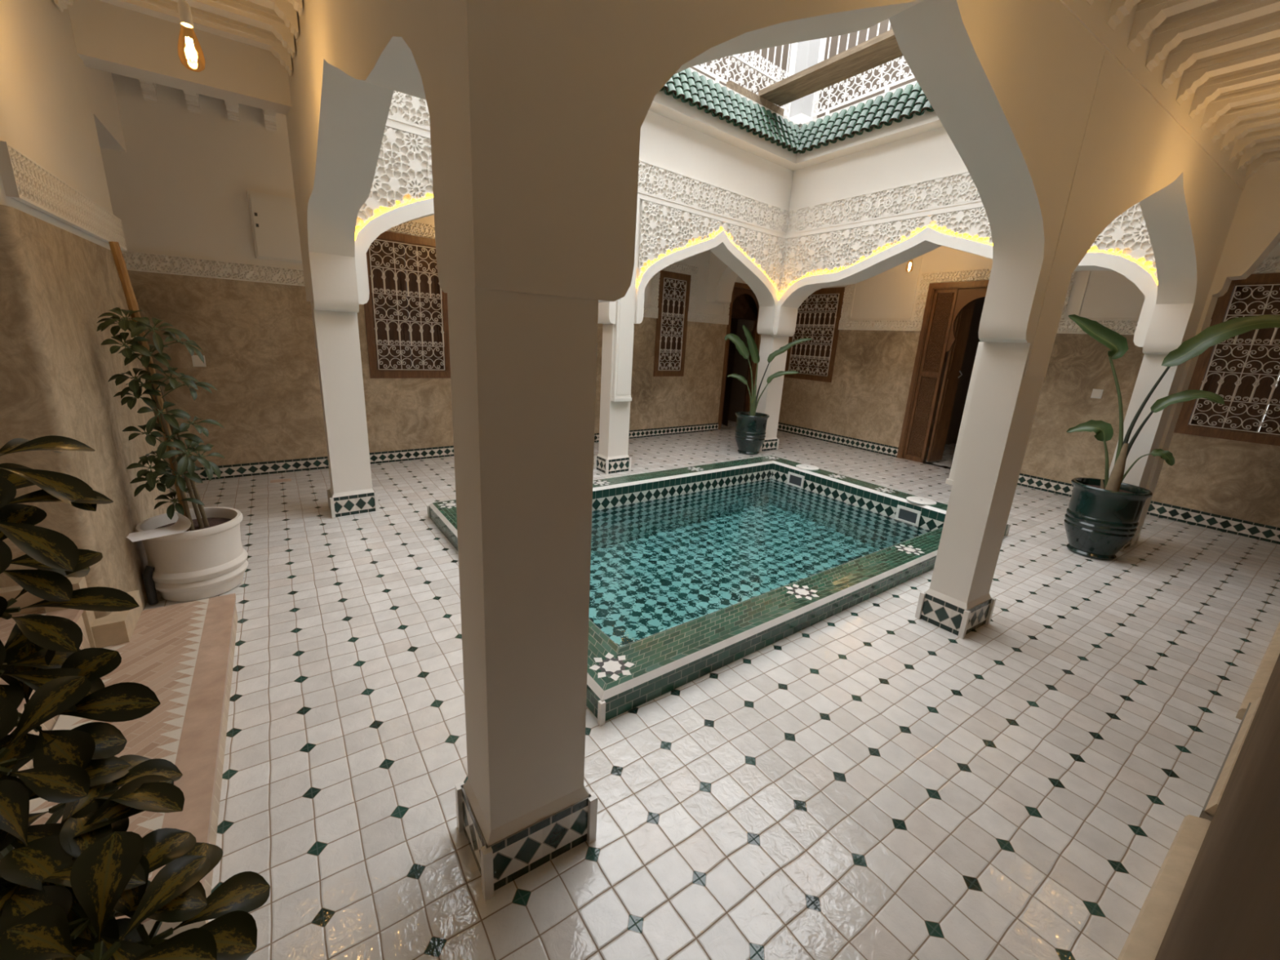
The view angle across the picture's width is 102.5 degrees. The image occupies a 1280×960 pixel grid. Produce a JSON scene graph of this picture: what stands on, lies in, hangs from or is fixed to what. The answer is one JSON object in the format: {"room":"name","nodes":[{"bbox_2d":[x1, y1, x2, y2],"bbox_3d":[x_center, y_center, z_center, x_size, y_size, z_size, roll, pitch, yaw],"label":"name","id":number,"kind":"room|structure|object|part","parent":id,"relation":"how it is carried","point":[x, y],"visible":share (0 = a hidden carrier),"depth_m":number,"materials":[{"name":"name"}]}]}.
{"room":"riad courtyard","nodes":[
{"label":"riad courtyard","id":0,"kind":"room"},
{"bbox_2d":[0,0,172,618],"bbox_3d":[-2.917,-0.854,1.764,1.334,3.192,6.720,-8,19,-34],"label":"wall","id":1,"kind":"structure","parent":0,"point":[57,279],"depth_m":2.07,"materials":[{"name":"white paint"}]},
{"bbox_2d":[0,140,126,250],"bbox_3d":[-2.512,-1.204,2.299,0.032,0.143,1.634,-8,19,-34],"label":"trim","id":2,"kind":"structure","parent":1,"relation":"attached to","point":[34,184],"depth_m":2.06,"materials":[{"name":"white paint"}]},
{"bbox_2d":[0,576,142,648],"bbox_3d":[-2.348,0.505,1.954,0.590,0.284,0.304,-8,19,-34],"label":"baseboard","id":3,"kind":"structure","parent":1,"relation":"attached to","point":[116,628],"depth_m":1.99,"materials":[{"name":"paint"}]},
{"bbox_2d":[288,0,448,312],"bbox_3d":[-1.139,-1.744,2.089,0.262,1.984,3.174,-8,19,-35],"label":"wall","id":4,"kind":"structure","parent":0,"point":[351,56],"depth_m":2.26,"materials":[{"name":"white paint"}]},
{"bbox_2d":[100,73,761,470],"bbox_3d":[-1.258,-1.964,6.159,9.184,3.192,0.105,-9,20,-38],"label":"wall","id":5,"kind":"structure","parent":0,"point":[180,184],"depth_m":4.40,"materials":[{"name":"white paint"}]},
{"bbox_2d":[191,355,206,366],"bbox_3d":[-3.696,-0.997,4.306,0.084,0.092,0.016,-9,20,-38],"label":"light switch","id":6,"kind":"object","parent":5,"relation":"attached to","point":[197,362],"visible":0.79,"depth_m":4.30,"materials":[{"name":"white plastic"}]},
{"bbox_2d":[246,190,302,263],"bbox_3d":[-3.085,-2.162,4.432,0.428,0.517,0.052,-9,20,-38],"label":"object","id":7,"kind":"object","parent":5,"relation":"attached to","point":[273,219],"visible":0.82,"depth_m":4.38,"materials":[{"name":"white plastic"}]},
{"bbox_2d":[364,231,450,377],"bbox_3d":[-2.364,-1.746,5.241,0.822,1.388,0.084,-9,20,-38],"label":"window","id":8,"kind":"structure","parent":5,"relation":"in","point":[406,309],"depth_m":5.22,"materials":[{"name":"brown wood"}]},
{"bbox_2d":[368,240,411,369],"bbox_3d":[-2.512,-1.731,5.155,0.335,1.220,0.029,-9,20,-38],"label":"shutter","id":9,"kind":"object","parent":8,"relation":"attached to","point":[402,282],"depth_m":5.15,"materials":[{"name":"brown wood"}]},
{"bbox_2d":[403,244,444,369],"bbox_3d":[-2.249,-1.774,5.366,0.335,1.220,0.029,-9,20,-38],"label":"shutter","id":10,"kind":"object","parent":8,"relation":"attached to","point":[438,304],"depth_m":5.36,"materials":[{"name":"brown wood"}]},
{"bbox_2d":[120,221,746,324],"bbox_3d":[-1.001,-2.454,6.146,8.426,0.760,0.032,-9,20,-38],"label":"trim","id":11,"kind":"structure","parent":5,"relation":"attached to","point":[190,268],"depth_m":4.47,"materials":[{"name":"beige paint"}]},
{"bbox_2d":[165,422,718,480],"bbox_3d":[-1.106,-0.501,6.677,8.426,0.118,0.015,-9,20,-38],"label":"baseboard","id":12,"kind":"structure","parent":5,"relation":"attached to","point":[236,470],"depth_m":5.34,"materials":[{"name":"tile"}]},
{"bbox_2d":[653,270,690,376],"bbox_3d":[0.449,-2.245,7.486,0.602,1.445,0.084,-9,20,-38],"label":"window","id":13,"kind":"structure","parent":5,"relation":"in","point":[673,296],"depth_m":7.48,"materials":[{"name":"brown wood"}]},
{"bbox_2d":[657,278,673,369],"bbox_3d":[0.345,-2.238,7.436,0.221,1.268,0.029,-9,20,-38],"label":"shutter","id":14,"kind":"object","parent":13,"relation":"attached to","point":[668,344],"depth_m":7.46,"materials":[{"name":"brown wood"}]},
{"bbox_2d":[657,277,686,370],"bbox_3d":[0.471,-2.238,7.462,0.456,1.267,0.017,-9,20,-38],"label":"grille","id":15,"kind":"object","parent":13,"relation":"attached to","point":[668,291],"depth_m":7.47,"materials":[{"name":"white paint"}]},
{"bbox_2d":[666,280,684,369],"bbox_3d":[0.519,-2.266,7.576,0.221,1.268,0.029,-9,20,-38],"label":"shutter","id":16,"kind":"object","parent":13,"relation":"attached to","point":[680,344],"depth_m":7.58,"materials":[{"name":"brown wood"}]},
{"bbox_2d":[717,282,759,430],"bbox_3d":[1.531,-2.078,8.759,0.832,2.339,0.502,-9,20,-38],"label":"door","id":17,"kind":"structure","parent":5,"relation":"in","point":[744,304],"depth_m":8.55,"materials":[{"name":"brown wood"}]},
{"bbox_2d":[285,93,793,334],"bbox_3d":[-0.126,-2.510,4.990,5.461,1.928,0.272,-10,20,-39],"label":"wall","id":18,"kind":"structure","parent":0,"point":[667,143],"depth_m":5.19,"materials":[{"name":"white paint"}]},
{"bbox_2d":[67,0,291,115],"bbox_3d":[-2.538,-2.491,2.896,0.934,0.489,0.183,-8,19,-34],"label":"beam","id":19,"kind":"structure","parent":18,"relation":"attached to","point":[108,37],"depth_m":2.83,"materials":[{"name":"white paint"}]},
{"bbox_2d":[355,126,433,232],"bbox_3d":[-1.083,-2.122,4.129,2.275,0.783,0.034,-10,20,-40],"label":"trim","id":20,"kind":"structure","parent":18,"relation":"attached to","point":[389,135],"depth_m":3.57,"materials":[{"name":"white paint"}]},
{"bbox_2d":[385,115,430,138],"bbox_3d":[-1.001,-2.666,4.017,2.427,0.323,0.029,-10,20,-40],"label":"trim","id":21,"kind":"structure","parent":18,"relation":"attached to","point":[393,122],"depth_m":3.54,"materials":[{"name":"white paint"}]},
{"bbox_2d":[389,90,430,127],"bbox_3d":[-1.005,-2.694,4.017,2.427,0.244,0.032,-10,20,-40],"label":"trim","id":22,"kind":"structure","parent":18,"relation":"attached to","point":[400,103],"depth_m":3.53,"materials":[{"name":"white paint"}]},
{"bbox_2d":[355,197,616,324],"bbox_3d":[-1.088,-1.890,4.183,2.284,1.055,0.034,-10,20,-40],"label":"trim","id":23,"kind":"structure","parent":18,"relation":"attached to","point":[388,220],"depth_m":3.58,"materials":[{"name":"white paint"}]},
{"bbox_2d":[634,230,778,334],"bbox_3d":[0.883,-2.247,5.806,2.332,1.055,0.034,-9,20,-39],"label":"trim","id":24,"kind":"structure","parent":18,"relation":"attached to","point":[722,237],"depth_m":5.55,"materials":[{"name":"white paint"}]},
{"bbox_2d":[637,200,786,298],"bbox_3d":[0.887,-2.468,5.754,2.324,0.762,0.034,-9,20,-39],"label":"trim","id":25,"kind":"structure","parent":18,"relation":"attached to","point":[674,214],"depth_m":5.42,"materials":[{"name":"white paint"}]},
{"bbox_2d":[637,159,789,239],"bbox_3d":[0.865,-3.013,5.563,2.467,0.244,0.032,-9,20,-39],"label":"trim","id":26,"kind":"structure","parent":18,"relation":"attached to","point":[677,187],"depth_m":5.44,"materials":[{"name":"white paint"}]},
{"bbox_2d":[648,89,797,170],"bbox_3d":[0.954,-3.706,5.361,2.530,0.315,0.214,-9,20,-39],"label":"trim","id":27,"kind":"structure","parent":18,"relation":"on","point":[667,106],"depth_m":5.20,"materials":[{"name":"white paint"}]},
{"bbox_2d":[53,0,1279,180],"bbox_3d":[0.431,-2.558,3.660,9.240,0.550,6.720,-8,19,-34],"label":"ceiling","id":28,"kind":"structure","parent":0,"point":[1227,52],"depth_m":2.45,"materials":[{"name":"white paint"}]},
{"bbox_2d":[177,0,205,71],"bbox_3d":[-1.651,-1.863,1.831,0.078,0.687,0.078,-8,19,-34],"label":"pendant bulb","id":29,"kind":"object","parent":28,"relation":"hanging from","point":[184,8],"visible":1,"depth_m":1.87,"materials":[{"name":"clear glass"}]},
{"bbox_2d":[177,0,193,27],"bbox_3d":[-1.659,-1.703,1.875,0.038,0.078,0.038,-8,19,-34],"label":"socket","id":30,"kind":"object","parent":29,"relation":"attached to","point":[184,14],"depth_m":1.87,"materials":[{"name":"white plastic"}]},
{"bbox_3d":[-1.665,-1.601,1.903,0.078,0.143,0.078,-8,19,-34],"label":"glass","id":31,"kind":"part","parent":29,"relation":"part of","materials":[{"name":"white"}]},
{"bbox_2d":[144,420,1279,959],"bbox_3d":[0.712,-0.143,5.959,11.760,0.001,8.820,-8,19,-34],"label":"floor","id":32,"kind":"structure","parent":0,"point":[872,780],"depth_m":1.80,"materials":[{"name":"white tile"}]},
{"bbox_2d":[0,608,90,777],"bbox_3d":[-1.937,0.814,1.325,0.491,0.315,1.365,-8,19,-34],"label":"stone step","id":33,"kind":"structure","parent":32,"relation":"on","point":[6,626],"depth_m":1.81,"materials":[{"name":"stone"}]},
{"bbox_2d":[29,593,237,939],"bbox_3d":[-1.643,0.823,1.711,0.422,0.126,1.623,-8,19,-34],"label":"rug","id":34,"kind":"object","parent":32,"relation":"on","point":[184,652],"depth_m":1.73,"materials":[{"name":"fabric"}]},
{"bbox_2d":[0,435,270,959],"bbox_3d":[-0.543,0.608,0.472,0.540,1.308,0.352,2,15,-5],"label":"potted plant","id":35,"kind":"object","parent":32,"relation":"on","point":[64,885],"visible":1,"depth_m":0.35,"materials":[{"name":"green plant"}]},
{"bbox_2d":[96,241,248,604],"bbox_3d":[-2.276,-0.239,2.513,0.419,1.681,0.419,-1,16,-16],"label":"potted plant","id":36,"kind":"object","parent":32,"relation":"on","point":[208,559],"visible":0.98,"depth_m":2.49,"materials":[{"name":"green plant"}]},
{"bbox_2d":[126,512,191,542],"bbox_3d":[-2.296,0.214,2.437,0.149,0.081,0.235,15,19,38],"label":"paper sheet","id":37,"kind":"object","parent":36,"relation":"on","point":[183,524],"visible":0.97,"depth_m":2.46,"materials":[{"name":"white paper"}]},
{"bbox_3d":[-2.311,0.387,2.684,0.420,0.382,0.420,-8,19,-34],"label":"pot","id":38,"kind":"part","parent":36,"relation":"part of","materials":[{"name":"white ceramic"}]},
{"bbox_2d":[311,301,378,518],"bbox_3d":[-2.187,-0.509,3.800,0.319,1.533,0.294,-8,19,-34],"label":"column","id":39,"kind":"structure","parent":32,"relation":"on","point":[351,491],"depth_m":3.71,"materials":[{"name":"white paint"}]},
{"bbox_2d":[446,281,598,901],"bbox_3d":[-0.290,0.309,1.292,0.321,1.480,0.251,-8,19,-34],"label":"column","id":40,"kind":"structure","parent":32,"relation":"on","point":[523,366],"depth_m":1.18,"materials":[{"name":"white paint"}]},
{"bbox_2d":[594,195,639,474],"bbox_3d":[-0.221,-1.407,5.268,0.327,2.698,0.304,-8,19,-34],"label":"column","id":41,"kind":"structure","parent":32,"relation":"on","point":[612,457],"depth_m":5.28,"materials":[{"name":"white paint"}]},
{"bbox_2d":[426,455,1010,726],"bbox_3d":[0.697,0.813,4.243,4.049,1.201,2.747,-8,19,-34],"label":"swimming pool","id":42,"kind":"object","parent":32,"relation":"in","point":[697,571],"visible":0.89,"depth_m":3.58,"materials":[{"name":"green tile"}]},
{"bbox_2d":[591,463,946,530],"bbox_3d":[0.695,0.821,4.242,3.528,1.144,2.215,-8,19,-34],"label":"basin","id":43,"kind":"object","parent":42,"relation":"in","point":[746,496],"depth_m":4.82,"materials":[{"name":"tile"}]},
{"bbox_3d":[1.724,0.004,5.696,0.011,0.147,0.218,-7,18,-33],"label":"skimmer frame","id":44,"kind":"part","parent":42,"relation":"part of","materials":[{"name":"white plastic"}]},
{"bbox_3d":[1.862,-0.143,5.718,0.244,0.009,0.244,-8,19,-34],"label":"skimmer lid","id":45,"kind":"part","parent":42,"relation":"part of","materials":[{"name":"white plastic"}]},
{"bbox_3d":[2.429,0.326,4.662,0.011,0.147,0.218,-7,18,-33],"label":"skimmer frame","id":46,"kind":"part","parent":42,"relation":"part of","materials":[{"name":"white plastic"}]},
{"bbox_3d":[2.546,0.186,4.652,0.244,0.009,0.244,-8,19,-34],"label":"skimmer lid","id":47,"kind":"part","parent":42,"relation":"part of","materials":[{"name":"white plastic"}]},
{"bbox_2d":[724,324,813,454],"bbox_3d":[1.591,-1.159,6.721,1.054,1.649,0.444,1,15,-6],"label":"potted plant","id":48,"kind":"object","parent":32,"relation":"on","point":[750,428],"visible":1,"depth_m":6.66,"materials":[{"name":"green plant"}]},
{"bbox_3d":[1.244,-1.720,6.598,0.340,0.306,0.080,7,16,12],"label":"blade","id":49,"kind":"part","parent":48,"relation":"part of","materials":[{"name":"green plant"}]},
{"bbox_3d":[1.271,-1.320,6.712,0.270,0.129,0.049,6,16,11],"label":"blade","id":50,"kind":"part","parent":48,"relation":"part of","materials":[{"name":"green plant"}]},
{"bbox_3d":[1.419,-1.734,6.556,0.256,0.473,0.059,6,16,12],"label":"blade","id":51,"kind":"part","parent":48,"relation":"part of","materials":[{"name":"green plant"}]},
{"bbox_3d":[1.472,-0.620,6.859,0.444,0.526,0.444,-8,19,-34],"label":"pot","id":52,"kind":"part","parent":48,"relation":"part of","materials":[{"name":"green ceramic"}]},
{"bbox_3d":[1.833,-1.310,6.575,0.400,0.189,0.074,7,16,13],"label":"blade","id":53,"kind":"part","parent":48,"relation":"part of","materials":[{"name":"green plant"}]},
{"bbox_3d":[1.893,-1.624,6.473,0.538,0.337,0.091,7,16,13],"label":"blade","id":54,"kind":"part","parent":48,"relation":"part of","materials":[{"name":"green plant"}]},
{"bbox_2d":[755,333,789,451],"bbox_3d":[1.775,-1.376,6.995,0.369,1.942,0.298,-8,19,-34],"label":"column","id":55,"kind":"structure","parent":32,"relation":"on","point":[769,403],"depth_m":6.94,"materials":[{"name":"white paint"}]},
{"bbox_2d":[915,342,1044,639],"bbox_3d":[1.748,0.051,2.629,0.306,1.491,0.267,-8,19,-34],"label":"column","id":56,"kind":"structure","parent":32,"relation":"on","point":[1001,404],"depth_m":2.55,"materials":[{"name":"white paint"}]},
{"bbox_2d":[1108,353,1186,551],"bbox_3d":[3.868,-0.212,3.998,0.352,1.502,0.258,-8,19,-34],"label":"column","id":57,"kind":"structure","parent":32,"relation":"on","point":[1149,437],"depth_m":3.84,"materials":[{"name":"white paint"}]},
{"bbox_2d":[1064,314,1279,559],"bbox_3d":[3.536,-0.262,3.643,0.454,1.748,1.148,-8,19,-34],"label":"potted plant","id":58,"kind":"object","parent":32,"relation":"on","point":[1102,516],"visible":1,"depth_m":3.69,"materials":[{"name":"green plant"}]},
{"bbox_3d":[3.341,-0.372,3.815,0.070,0.151,0.264,-8,19,-34],"label":"blade","id":59,"kind":"part","parent":58,"relation":"part of","materials":[{"name":"green plant"}]},
{"bbox_3d":[3.281,-1.033,3.698,0.384,0.305,0.079,17,20,41],"label":"blade","id":60,"kind":"part","parent":58,"relation":"part of","materials":[{"name":"green plant"}]},
{"bbox_3d":[3.459,0.300,3.863,0.454,0.542,0.454,-8,19,-34],"label":"pot","id":61,"kind":"part","parent":58,"relation":"part of","materials":[{"name":"green ceramic"}]},
{"bbox_3d":[3.636,-0.159,3.575,0.132,0.106,0.050,14,19,35],"label":"blade","id":62,"kind":"part","parent":58,"relation":"part of","materials":[{"name":"green plant"}]},
{"bbox_3d":[3.675,-0.518,3.449,0.072,0.178,0.339,-12,21,-44],"label":"blade","id":63,"kind":"part","parent":58,"relation":"part of","materials":[{"name":"green plant"}]},
{"bbox_3d":[3.778,-0.875,3.266,0.599,0.342,0.071,17,20,41],"label":"blade","id":64,"kind":"part","parent":58,"relation":"part of","materials":[{"name":"green plant"}]},
{"bbox_2d":[706,250,738,303],"bbox_3d":[1.526,-3.115,7.225,0.315,1.155,1.281,-8,19,-34],"label":"wall","id":65,"kind":"structure","parent":0,"point":[722,279],"depth_m":7.61,"materials":[{"name":"white paint"}]},
{"bbox_2d":[728,319,754,422],"bbox_3d":[0.982,-2.329,9.223,1.462,2.520,1.806,-9,20,-38],"label":"wall","id":66,"kind":"structure","parent":0,"point":[736,402],"depth_m":9.43,"materials":[{"name":"brown"}]},
{"bbox_2d":[689,18,916,118],"bbox_3d":[0.601,-4.343,2.956,9.786,3.360,6.804,-8,19,-34],"label":"wall","id":67,"kind":"structure","parent":0,"point":[883,27],"depth_m":7.25,"materials":[{"name":"white paint"}]},
{"bbox_2d":[659,67,801,153],"bbox_3d":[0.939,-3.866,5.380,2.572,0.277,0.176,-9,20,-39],"label":"trim","id":68,"kind":"structure","parent":67,"relation":"attached to","point":[691,69],"depth_m":5.29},
{"bbox_2d":[693,42,797,116],"bbox_3d":[0.911,-4.480,5.136,2.149,1.040,0.025,-9,20,-39],"label":"railing","id":69,"kind":"object","parent":68,"relation":"on","point":[760,70],"visible":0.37,"depth_m":5.43,"materials":[{"name":"white metal"}]},
{"bbox_3d":[0.895,-4.182,5.218,2.142,0.231,0.011,-9,20,-39],"label":"scroll panel","id":70,"kind":"part","parent":69,"relation":"part of","materials":[{"name":"white paint"}]},
{"bbox_2d":[726,80,784,116],"bbox_3d":[1.245,-4.063,5.497,0.906,0.070,0.052,-9,20,-39],"label":"wooden plank","id":71,"kind":"object","parent":68,"relation":"on","point":[731,85],"visible":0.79,"depth_m":5.44,"materials":[{"name":"brown wood"}]},
{"bbox_2d":[758,29,902,106],"bbox_3d":[2.392,-3.721,4.237,0.357,0.052,3.444,-8,19,-34],"label":"beam","id":72,"kind":"structure","parent":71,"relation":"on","point":[881,49],"depth_m":4.89,"materials":[{"name":"brown wood"}]},
{"bbox_2d":[798,80,934,153],"bbox_3d":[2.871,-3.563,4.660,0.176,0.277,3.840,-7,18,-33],"label":"trim","id":73,"kind":"structure","parent":67,"relation":"attached to","point":[913,83],"depth_m":5.31,"materials":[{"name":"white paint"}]},
{"bbox_2d":[783,37,826,125],"bbox_3d":[1.945,-5.409,5.732,0.271,2.625,0.271,-8,19,-34],"label":"pillar","id":74,"kind":"structure","parent":73,"relation":"on","point":[807,54],"depth_m":5.88,"materials":[{"name":"grey paint"}]},
{"bbox_2d":[811,20,914,116],"bbox_3d":[2.915,-4.181,4.446,0.025,1.040,3.354,-7,18,-33],"label":"railing","id":75,"kind":"object","parent":73,"relation":"on","point":[886,87],"visible":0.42,"depth_m":5.38,"materials":[{"name":"white paint"}]},
{"bbox_3d":[2.898,-3.882,4.527,0.011,0.231,3.346,-7,18,-33],"label":"scroll panel","id":76,"kind":"part","parent":75,"relation":"part of","materials":[{"name":"white paint"}]},
{"bbox_2d":[436,0,1248,377],"bbox_3d":[1.889,-1.536,2.218,5.272,2.132,0.200,-7,18,-33],"label":"arches","id":77,"kind":"structure","parent":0,"point":[1059,129],"depth_m":1.53,"materials":[{"name":"white paint"}]},
{"bbox_2d":[927,297,985,446],"bbox_3d":[5.073,-1.513,6.866,2.299,2.625,2.205,-8,19,-34],"label":"wall","id":78,"kind":"structure","parent":0,"point":[973,340],"depth_m":8.20,"materials":[{"name":"brown"}]},
{"bbox_2d":[777,126,1157,336],"bbox_3d":[2.903,-2.366,5.055,0.318,1.917,3.646,-7,18,-33],"label":"wall","id":79,"kind":"structure","parent":0,"point":[930,154],"depth_m":5.33,"materials":[{"name":"white paint"}]},
{"bbox_2d":[793,109,942,170],"bbox_3d":[2.812,-3.413,4.667,0.214,0.315,3.756,-7,18,-33],"label":"trim","id":80,"kind":"structure","parent":79,"relation":"on","point":[928,121],"depth_m":5.22,"materials":[{"name":"white paint"}]},
{"bbox_2d":[785,170,983,239],"bbox_3d":[2.808,-2.719,4.880,0.032,0.244,3.630,-7,18,-33],"label":"trim","id":81,"kind":"structure","parent":79,"relation":"attached to","point":[811,216],"depth_m":5.26,"materials":[{"name":"white paint"}]},
{"bbox_2d":[773,226,1157,346],"bbox_3d":[2.753,-1.933,5.087,0.034,1.049,3.630,-7,18,-33],"label":"trim","id":82,"kind":"structure","parent":79,"relation":"attached to","point":[1134,272],"depth_m":4.66,"materials":[{"name":"white paint"}]},
{"bbox_2d":[778,202,1157,299],"bbox_3d":[2.776,-2.166,5.030,0.034,0.762,3.622,-7,18,-33],"label":"carved arch panel","id":83,"kind":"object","parent":79,"relation":"attached to","point":[1119,233],"depth_m":5.30,"materials":[{"name":"white paint"}]},
{"bbox_2d":[778,240,1279,527],"bbox_3d":[3.987,-1.737,6.389,0.105,3.192,6.556,-7,18,-32],"label":"wall","id":84,"kind":"structure","parent":0,"point":[866,397],"depth_m":5.54,"materials":[{"name":"white paint"}]},
{"bbox_2d":[783,287,844,382],"bbox_3d":[2.759,-2.297,8.158,0.084,1.390,0.950,-7,18,-32],"label":"window","id":85,"kind":"structure","parent":84,"relation":"in","point":[818,317],"depth_m":8.10,"materials":[{"name":"brown wood"}]},
{"bbox_2d":[790,294,819,373],"bbox_3d":[2.673,-2.350,8.333,0.029,1.214,0.395,-7,18,-32],"label":"shutter","id":86,"kind":"object","parent":85,"relation":"attached to","point":[796,336],"depth_m":8.33,"materials":[{"name":"brown wood"}]},
{"bbox_2d":[808,293,839,375],"bbox_3d":[2.889,-2.250,8.012,0.029,1.214,0.395,-7,18,-32],"label":"shutter","id":87,"kind":"object","parent":85,"relation":"attached to","point":[819,301],"depth_m":8.04,"materials":[{"name":"brown wood"}]},
{"bbox_2d":[644,257,1139,318],"bbox_3d":[2.431,-2.510,6.501,6.135,0.752,2.316,7,16,15],"label":"trim","id":88,"kind":"structure","parent":84,"relation":"attached to","point":[921,258],"depth_m":6.65,"materials":[{"name":"beige paint"}]},
{"bbox_2d":[896,280,988,462],"bbox_3d":[4.171,-1.257,6.404,0.401,2.278,1.393,-7,18,-32],"label":"door","id":89,"kind":"structure","parent":84,"relation":"in","point":[948,310],"depth_m":6.67,"materials":[{"name":"brown wood"}]},
{"bbox_3d":[3.789,-1.336,6.718,0.007,2.081,0.201,-8,19,-34],"label":"carved panel","id":90,"kind":"part","parent":89,"relation":"part of","materials":[{"name":"brown wood"}]},
{"bbox_2d":[838,319,1211,334],"bbox_3d":[3.681,-2.018,6.711,0.034,0.141,5.245,-7,18,-32],"label":"trim","id":91,"kind":"structure","parent":84,"relation":"attached to","point":[1105,319],"depth_m":6.69,"materials":[{"name":"beige paint"}]},
{"bbox_2d":[777,422,1279,544],"bbox_3d":[3.878,-0.250,6.725,0.015,0.139,6.304,-7,18,-32],"label":"baseboard","id":92,"kind":"structure","parent":84,"relation":"attached to","point":[1249,529],"depth_m":5.00,"materials":[{"name":"tile"}]},
{"bbox_2d":[823,256,1279,333],"bbox_3d":[4.005,-2.165,6.177,0.032,0.720,6.367,-7,18,-32],"label":"trim","id":93,"kind":"structure","parent":84,"relation":"attached to","point":[872,325],"depth_m":6.41,"materials":[{"name":"beige paint"}]},
{"bbox_2d":[1090,388,1103,399],"bbox_3d":[4.711,-0.889,5.299,0.016,0.092,0.084,-7,18,-32],"label":"light switch","id":94,"kind":"object","parent":84,"relation":"attached to","point":[1096,393],"visible":1,"depth_m":5.29,"materials":[{"name":"white plastic"}]},
{"bbox_2d":[1173,272,1279,445],"bbox_3d":[5.375,-0.996,4.284,0.084,1.390,1.009,-7,18,-32],"label":"window","id":95,"kind":"structure","parent":84,"relation":"in","point":[1243,369],"depth_m":4.47,"materials":[{"name":"brown wood"}]},
{"bbox_2d":[1258,376,1279,434],"bbox_3d":[5.514,-0.945,4.127,0.029,1.214,0.424,-7,18,-32],"label":"shutter","id":96,"kind":"object","parent":95,"relation":"attached to","point":[1276,395],"depth_m":4.38,"materials":[{"name":"brown wood"}]},
{"bbox_2d":[1129,160,1279,546],"bbox_3d":[4.357,-0.788,3.473,0.200,2.940,0.910,-8,19,-34],"label":"column","id":97,"kind":"structure","parent":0,"point":[1254,232],"depth_m":3.50,"materials":[{"name":"white paint"}]},
{"bbox_2d":[1155,653,1279,959],"bbox_3d":[2.138,-0.470,1.381,9.030,3.192,0.001,-8,19,-34],"label":"wall","id":98,"kind":"structure","parent":0,"point":[1228,908],"depth_m":0.35,"materials":[{"name":"white paint"}]},
{"bbox_2d":[1117,622,1279,959],"bbox_3d":[2.129,0.987,1.863,5.880,0.130,0.050,-8,19,-34],"label":"door frame","id":99,"kind":"structure","parent":98,"relation":"attached to","point":[1144,941],"depth_m":1.46,"materials":[{"name":"paint"}]},
{"bbox_2d":[1199,702,1251,821],"bbox_3d":[2.126,1.012,1.853,0.945,0.088,0.024,-8,19,-34],"label":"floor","id":100,"kind":"structure","parent":98,"relation":"attached to","point":[1205,815],"depth_m":1.72,"materials":[{"name":"beige tile"}]}
]}

